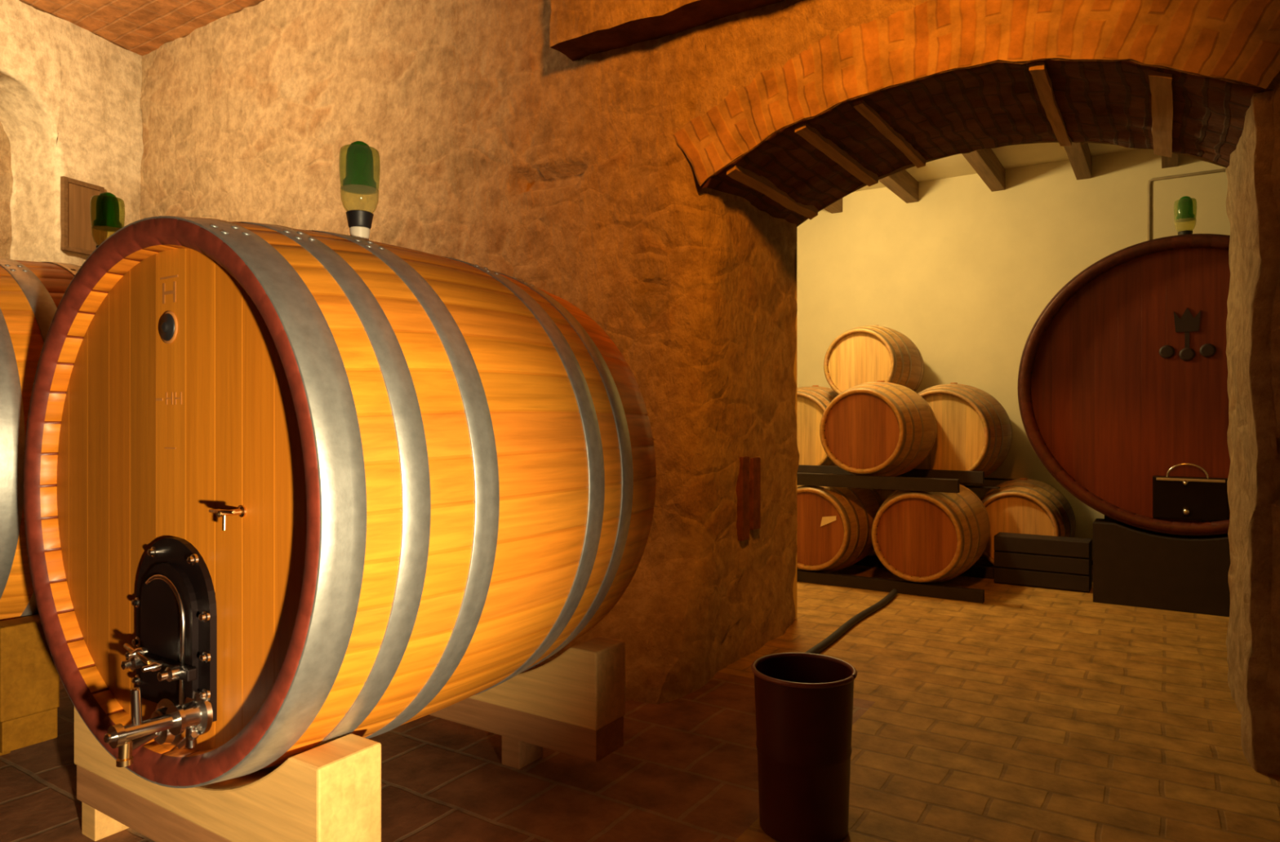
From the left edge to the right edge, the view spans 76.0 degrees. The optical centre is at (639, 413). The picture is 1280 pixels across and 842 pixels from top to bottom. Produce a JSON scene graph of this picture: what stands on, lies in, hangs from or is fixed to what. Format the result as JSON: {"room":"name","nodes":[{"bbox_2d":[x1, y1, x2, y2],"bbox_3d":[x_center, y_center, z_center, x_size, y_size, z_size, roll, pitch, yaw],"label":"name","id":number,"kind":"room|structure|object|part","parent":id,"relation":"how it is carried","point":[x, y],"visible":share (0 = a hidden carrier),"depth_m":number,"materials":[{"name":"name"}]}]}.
{"room":"wine cellar","nodes":[
{"label":"wine cellar","id":0,"kind":"room"},
{"bbox_2d":[0,0,142,266],"bbox_3d":[-5.361,-0.850,3.441,0.542,4.126,7.124,0,0,18],"label":"wall","id":1,"kind":"structure","parent":0,"point":[97,143],"depth_m":6.11,"materials":[{"name":"paint"}]},
{"bbox_2d":[60,176,104,255],"bbox_3d":[-4.192,-1.470,6.163,0.035,0.540,0.320,0,0,18],"label":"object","id":2,"kind":"object","parent":1,"relation":"attached to","point":[77,236],"visible":0.72,"depth_m":6.12,"materials":[{"name":"brown wood"}]},
{"bbox_2d":[19,0,259,62],"bbox_3d":[-2.136,-2.975,0.931,11.400,0.150,7.650,0,0,33],"label":"ceiling","id":3,"kind":"structure","parent":0,"point":[139,27],"depth_m":5.99,"materials":[{"name":"brick"}]},
{"bbox_2d":[0,554,1279,841],"bbox_3d":[-0.931,1.260,2.801,11.400,0.120,12.100,0,0,33],"label":"floor","id":4,"kind":"structure","parent":0,"point":[1061,664],"depth_m":2.89,"materials":[{"name":"tile"}]},
{"bbox_2d":[0,614,59,755],"bbox_3d":[-2.440,0.940,2.957,1.106,0.520,0.167,0,0,33],"label":"cradle","id":5,"kind":"object","parent":4,"relation":"on","point":[29,677],"visible":0.88,"depth_m":2.65,"materials":[{"name":"beige wood"}]},
{"bbox_3d":[-2.440,1.030,2.957,1.098,0.100,0.155,0,0,33],"label":"rail","id":6,"kind":"part","parent":5,"relation":"part of","materials":[{"name":"beige wood"}]},
{"bbox_2d":[0,257,80,621],"bbox_3d":[-2.233,0.130,3.278,1.426,1.426,1.408,0,0,33],"label":"barrel","id":7,"kind":"object","parent":5,"relation":"on","point":[31,292],"visible":0.11,"depth_m":2.60,"materials":[{"name":"orange wood"}]},
{"bbox_2d":[89,191,124,248],"bbox_3d":[-2.182,-0.743,3.357,0.122,0.326,0.122,0,0,33],"label":"airlock","id":8,"kind":"object","parent":7,"relation":"on","point":[107,206],"visible":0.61,"depth_m":3.33,"materials":[{"name":"green glass"}]},
{"bbox_2d":[74,706,381,841],"bbox_3d":[-1.095,0.974,2.090,1.106,0.452,0.167,0,0,33],"label":"cradle","id":9,"kind":"object","parent":4,"relation":"on","point":[331,792],"visible":0.62,"depth_m":1.86,"materials":[{"name":"brown wood"}]},
{"bbox_3d":[-1.095,1.045,2.090,1.098,0.100,0.155,0,0,33],"label":"rail","id":10,"kind":"part","parent":9,"relation":"part of","materials":[{"name":"beige wood"}]},
{"bbox_2d":[23,215,656,788],"bbox_3d":[-0.888,0.205,2.412,1.426,1.426,1.408,0,0,33],"label":"barrel","id":11,"kind":"object","parent":9,"relation":"on","point":[288,492],"visible":0.99,"depth_m":1.94,"materials":[{"name":"orange wood"}]},
{"bbox_3d":[-1.108,0.730,1.761,0.032,0.050,0.031,0,0,33],"label":"drip spout","id":12,"kind":"part","parent":11,"relation":"part of","materials":[{"name":"silver metal"}]},
{"bbox_3d":[-1.095,0.638,1.781,0.020,0.082,0.022,0,0,33],"label":"valve lever","id":13,"kind":"part","parent":11,"relation":"part of","materials":[{"name":"silver metal"}]},
{"bbox_3d":[-1.191,0.571,1.940,0.122,0.032,0.012,0,0,35],"label":"clamp handle","id":14,"kind":"part","parent":11,"relation":"part of","materials":[{"name":"silver metal"}]},
{"bbox_3d":[-1.123,0.529,1.935,0.167,0.292,0.015,0,0,33],"label":"door rod","id":15,"kind":"part","parent":11,"relation":"part of","materials":[{"name":"silver metal"}]},
{"bbox_3d":[-1.129,0.509,1.962,0.236,0.301,0.016,0,0,33],"label":"door panel","id":16,"kind":"part","parent":11,"relation":"part of","materials":[{"name":"black metal"}]},
{"bbox_3d":[-1.121,0.505,1.975,0.334,0.410,0.018,0,0,33],"label":"manway door","id":17,"kind":"part","parent":11,"relation":"part of","materials":[{"name":"black metal"}]},
{"bbox_3d":[-1.044,0.746,1.892,0.083,0.077,0.025,0,0,37],"label":"valve stem","id":18,"kind":"part","parent":11,"relation":"part of","materials":[{"name":"silver metal"}]},
{"bbox_2d":[208,506,246,530],"bbox_3d":[-0.900,0.232,1.806,0.092,0.049,0.060,0,0,33],"label":"tap","id":19,"kind":"object","parent":11,"relation":"on","point":[237,515],"depth_m":1.83,"materials":[{"name":"silver metal"}]},
{"bbox_2d":[338,141,380,239],"bbox_3d":[-0.847,-0.663,2.475,0.118,0.316,0.118,0,0,33],"label":"airlock","id":20,"kind":"object","parent":11,"relation":"on","point":[359,179],"visible":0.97,"depth_m":2.45,"materials":[{"name":"green glass"}]},
{"bbox_2d":[429,636,625,769],"bbox_3d":[-0.556,0.974,2.926,1.106,0.452,0.167,0,0,33],"label":"cradle","id":21,"kind":"object","parent":4,"relation":"on","point":[573,703],"visible":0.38,"depth_m":2.66,"materials":[{"name":"brown wood"}]},
{"bbox_3d":[-0.556,1.045,2.926,1.098,0.100,0.155,0,0,33],"label":"rail","id":22,"kind":"part","parent":21,"relation":"part of","materials":[{"name":"beige wood"}]},
{"bbox_2d":[751,653,857,841],"bbox_3d":[0.474,0.969,2.377,0.302,0.463,0.302,0,0,33],"label":"waste bin","id":23,"kind":"object","parent":4,"relation":"on","point":[804,701],"visible":1,"depth_m":2.27,"materials":[{"name":"plastic"}]},
{"bbox_2d":[804,589,897,654],"bbox_3d":[1.101,1.180,4.442,0.062,0.039,2.263,0,0,31],"label":"hose","id":24,"kind":"object","parent":4,"relation":"on","point":[825,643],"visible":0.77,"depth_m":4.55,"materials":[{"name":"black rubber"}]},
{"bbox_2d":[870,488,896,556],"bbox_3d":[2.198,0.860,6.881,0.700,0.709,0.950,0,0,33],"label":"wine barrel","id":25,"kind":"object","parent":4,"relation":"on","point":[884,494],"visible":0.02,"depth_m":6.52,"materials":[{"name":"brown wood"}]},
{"bbox_2d":[799,569,984,603],"bbox_3d":[1.391,1.161,5.694,1.870,0.077,0.060,0,0,33],"label":"rail","id":26,"kind":"object","parent":4,"relation":"on","point":[943,592],"visible":0.56,"depth_m":5.46,"materials":[{"name":"black wood"}]},
{"bbox_2d":[796,485,884,572],"bbox_3d":[1.437,0.813,6.170,0.700,0.709,0.950,0,0,33],"label":"wine barrel","id":27,"kind":"object","parent":26,"relation":"on","point":[834,525],"visible":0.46,"depth_m":5.77,"materials":[{"name":"wood"}]},
{"bbox_2d":[796,472,959,493],"bbox_3d":[1.433,0.470,5.667,1.470,0.086,0.060,0,0,33],"label":"rail","id":28,"kind":"object","parent":27,"relation":"on","point":[878,482],"visible":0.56,"depth_m":5.51,"materials":[{"name":"black wood"}]},
{"bbox_2d":[819,380,937,476],"bbox_3d":[1.754,0.117,5.966,0.700,0.709,0.950,0,0,33],"label":"wine barrel","id":29,"kind":"object","parent":28,"relation":"on","point":[880,428],"visible":0.98,"depth_m":5.61,"materials":[{"name":"wood"}]},
{"bbox_2d":[796,465,984,484],"bbox_3d":[1.894,0.470,6.381,1.470,0.086,0.060,0,0,33],"label":"rail","id":30,"kind":"object","parent":27,"relation":"on","point":[965,477],"visible":0.44,"depth_m":6.17,"materials":[{"name":"black wood"}]},
{"bbox_2d":[871,484,990,583],"bbox_3d":[2.060,0.813,5.769,0.700,0.709,0.950,0,0,33],"label":"wine barrel","id":31,"kind":"object","parent":26,"relation":"on","point":[923,537],"visible":0.88,"depth_m":5.40,"materials":[{"name":"brown wood"}]},
{"bbox_2d":[853,555,994,579],"bbox_3d":[1.818,1.161,6.430,1.790,0.077,0.060,0,0,33],"label":"rail","id":32,"kind":"object","parent":4,"relation":"on","point":[985,572],"visible":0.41,"depth_m":6.01,"materials":[{"name":"black wood"}]},
{"bbox_2d":[980,478,1075,564],"bbox_3d":[2.986,0.860,6.374,0.700,0.709,0.950,0,0,33],"label":"wine barrel","id":33,"kind":"object","parent":4,"relation":"on","point":[1027,506],"visible":0.5,"depth_m":6.02,"materials":[{"name":"brown wood"}]},
{"bbox_2d":[994,532,1091,593],"bbox_3d":[2.803,1.032,5.706,0.590,0.336,0.230,0,0,33],"label":"crate","id":34,"kind":"object","parent":4,"relation":"on","point":[1035,561],"visible":1,"depth_m":5.61,"materials":[{"name":"black wood"}]},
{"bbox_2d":[1093,518,1231,617],"bbox_3d":[3.352,0.950,5.073,0.940,0.500,0.300,0,0,33],"label":"cradle","id":35,"kind":"object","parent":4,"relation":"on","point":[1133,566],"visible":0.55,"depth_m":5.01,"materials":[{"name":"black wood"}]},
{"bbox_2d":[1017,233,1230,536],"bbox_3d":[3.715,-0.173,5.635,1.932,1.932,1.502,0,0,33],"label":"giant cask","id":36,"kind":"object","parent":35,"relation":"on","point":[1123,374],"visible":0.8,"depth_m":5.19,"materials":[{"name":"brown wood"}]},
{"bbox_2d":[1173,195,1196,235],"bbox_3d":[3.724,-1.306,5.594,0.132,0.354,0.132,0,0,33],"label":"airlock","id":37,"kind":"object","parent":36,"relation":"on","point":[1184,209],"visible":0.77,"depth_m":5.56,"materials":[{"name":"green glass"}]},
{"bbox_3d":[3.338,0.427,5.014,0.034,0.033,0.050,0,0,33],"label":"door knob","id":38,"kind":"part","parent":36,"relation":"part of","materials":[{"name":"silver metal"}]},
{"bbox_3d":[3.343,0.602,5.011,0.044,0.043,0.050,0,0,33],"label":"door knob","id":39,"kind":"part","parent":36,"relation":"part of","materials":[{"name":"silver metal"}]},
{"bbox_3d":[3.361,0.352,5.031,0.222,0.092,0.012,0,0,33],"label":"door rod","id":40,"kind":"part","parent":36,"relation":"part of","materials":[{"name":"silver metal"}]},
{"bbox_3d":[3.382,0.524,5.036,0.390,0.265,0.040,0,0,33],"label":"manway door","id":41,"kind":"part","parent":36,"relation":"part of","materials":[{"name":"black metal"}]},
{"bbox_3d":[1.215,0.860,7.515,0.700,0.709,0.950,0,0,33],"label":"wine barrel","id":42,"kind":"object","parent":4,"relation":"on","visible":0},
{"bbox_2d":[964,485,999,488],"bbox_3d":[1.720,0.554,6.684,2.250,0.012,0.060,0,0,33],"label":"rail","id":43,"kind":"object","parent":42,"relation":"on","point":[967,486],"visible":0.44,"depth_m":6.11,"materials":[{"name":"black wood"}]},
{"bbox_2d":[796,385,838,466],"bbox_3d":[1.565,0.169,7.301,0.826,0.835,1.050,0,0,33],"label":"wine barrel","id":44,"kind":"object","parent":43,"relation":"on","point":[812,402],"visible":0.22,"depth_m":6.83,"materials":[{"name":"brown wood"}]},
{"bbox_2d":[823,324,924,395],"bbox_3d":[2.013,-0.397,7.000,0.700,0.709,0.950,0,0,33],"label":"wine barrel","id":45,"kind":"object","parent":44,"relation":"on","point":[860,355],"visible":0.73,"depth_m":6.64,"materials":[{"name":"brown wood"}]},
{"bbox_2d":[914,382,1012,485],"bbox_3d":[2.554,0.169,6.664,0.826,0.835,1.050,0,0,33],"label":"wine barrel","id":46,"kind":"object","parent":43,"relation":"on","point":[975,430],"visible":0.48,"depth_m":6.20,"materials":[{"name":"brown wood"}]},
{"bbox_2d":[984,477,1015,480],"bbox_3d":[2.191,0.554,7.415,2.250,0.012,0.060,0,0,33],"label":"rail","id":47,"kind":"object","parent":42,"relation":"on","point":[985,478],"visible":0.02,"depth_m":6.87,"materials":[{"name":"black wood"}]},
{"bbox_2d":[140,0,1279,774],"bbox_3d":[0.378,-0.855,4.099,10.239,4.129,1.759,0,0,33],"label":"wall","id":48,"kind":"structure","parent":0,"point":[500,150],"depth_m":4.11,"materials":[{"name":"paint"}]},
{"bbox_2d":[549,0,778,60],"bbox_3d":[2.049,-2.365,2.629,5.817,1.095,0.277,0,0,33],"label":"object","id":49,"kind":"object","parent":48,"relation":"attached to","point":[580,29],"visible":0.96,"depth_m":3.92,"materials":[{"name":"wood"}]},
{"bbox_2d":[737,456,760,541],"bbox_3d":[0.551,0.430,4.195,0.050,0.420,0.210,0,0,33],"label":"plate","id":50,"kind":"object","parent":48,"relation":"attached to","point":[749,508],"visible":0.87,"depth_m":4.16,"materials":[{"name":"brown wood"}]},
{"bbox_2d":[728,165,818,219],"bbox_3d":[0.713,-1.144,4.239,0.052,0.079,1.062,0,0,33],"label":"batten","id":51,"kind":"object","parent":48,"relation":"attached to","point":[762,184],"visible":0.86,"depth_m":4.18,"materials":[{"name":"brown wood"}]},
{"bbox_2d":[795,120,877,186],"bbox_3d":[0.996,-1.277,4.058,0.056,0.069,1.062,0,0,33],"label":"batten","id":52,"kind":"object","parent":48,"relation":"attached to","point":[805,129],"visible":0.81,"depth_m":3.94,"materials":[{"name":"brown wood"}]},
{"bbox_2d":[854,97,926,168],"bbox_3d":[1.218,-1.335,3.916,0.046,0.062,1.061,0,0,33],"label":"batten","id":53,"kind":"object","parent":48,"relation":"attached to","point":[863,105],"visible":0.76,"depth_m":3.82,"materials":[{"name":"brown wood"}]},
{"bbox_2d":[672,0,1279,180],"bbox_3d":[1.165,-1.374,3.274,2.411,0.600,0.040,0,0,33],"label":"arch","id":54,"kind":"object","parent":48,"relation":"attached to","point":[1237,39],"visible":1,"depth_m":3.17,"materials":[{"name":"brick"}]},
{"bbox_2d":[1029,62,1071,146],"bbox_3d":[1.785,-1.326,3.546,0.056,0.065,1.061,0,0,33],"label":"batten","id":55,"kind":"object","parent":48,"relation":"attached to","point":[1037,70],"visible":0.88,"depth_m":3.43,"materials":[{"name":"brown wood"}]},
{"bbox_2d":[1149,70,1173,158],"bbox_3d":[2.122,-1.212,3.333,0.078,0.087,1.058,0,0,33],"label":"batten","id":56,"kind":"object","parent":48,"relation":"attached to","point":[1161,82],"visible":0.92,"depth_m":3.22,"materials":[{"name":"brown wood"}]},
{"bbox_2d":[855,142,1142,191],"bbox_3d":[2.169,-2.185,5.950,9.600,0.130,3.348,0,0,33],"label":"ceiling","id":57,"kind":"structure","parent":0,"point":[1010,157],"depth_m":6.84,"materials":[{"name":"beige paint"}]},
{"bbox_2d":[824,198,842,213],"bbox_3d":[1.045,-2.030,6.587,0.110,0.180,3.195,0,0,33],"label":"beam","id":58,"kind":"structure","parent":57,"relation":"attached to","point":[837,206],"depth_m":7.80,"materials":[{"name":"brown wood"}]},
{"bbox_2d":[878,169,918,203],"bbox_3d":[1.646,-2.030,6.199,0.110,0.180,3.195,0,0,33],"label":"beam","id":59,"kind":"structure","parent":57,"relation":"attached to","point":[902,184],"depth_m":7.16,"materials":[{"name":"brown wood"}]},
{"bbox_2d":[961,147,1004,191],"bbox_3d":[2.262,-2.030,5.802,0.110,0.180,3.195,0,0,33],"label":"beam","id":60,"kind":"structure","parent":57,"relation":"attached to","point":[985,163],"depth_m":6.60,"materials":[{"name":"brown wood"}]},
{"bbox_2d":[1063,142,1091,180],"bbox_3d":[2.817,-2.030,5.445,0.110,0.180,3.195,0,0,33],"label":"beam","id":61,"kind":"structure","parent":57,"relation":"attached to","point":[1079,155],"depth_m":6.34,"materials":[{"name":"brown wood"}]},
{"bbox_2d":[1161,154,1178,168],"bbox_3d":[3.317,-2.030,5.122,0.110,0.180,3.195,0,0,33],"label":"beam","id":62,"kind":"structure","parent":57,"relation":"attached to","point":[1166,162],"depth_m":6.32,"materials":[{"name":"brown wood"}]},
{"bbox_2d":[796,148,1226,559],"bbox_3d":[3.035,-0.500,7.294,9.600,3.400,0.150,0,0,33],"label":"wall","id":63,"kind":"structure","parent":0,"point":[966,271],"depth_m":7.21,"materials":[{"name":"beige paint"}]},
{"bbox_2d":[1146,168,1226,240],"bbox_3d":[4.485,-1.486,6.256,1.038,0.771,0.024,0,0,33],"label":"conduit","id":64,"kind":"object","parent":63,"relation":"attached to","point":[1148,186],"visible":0.74,"depth_m":6.52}
]}

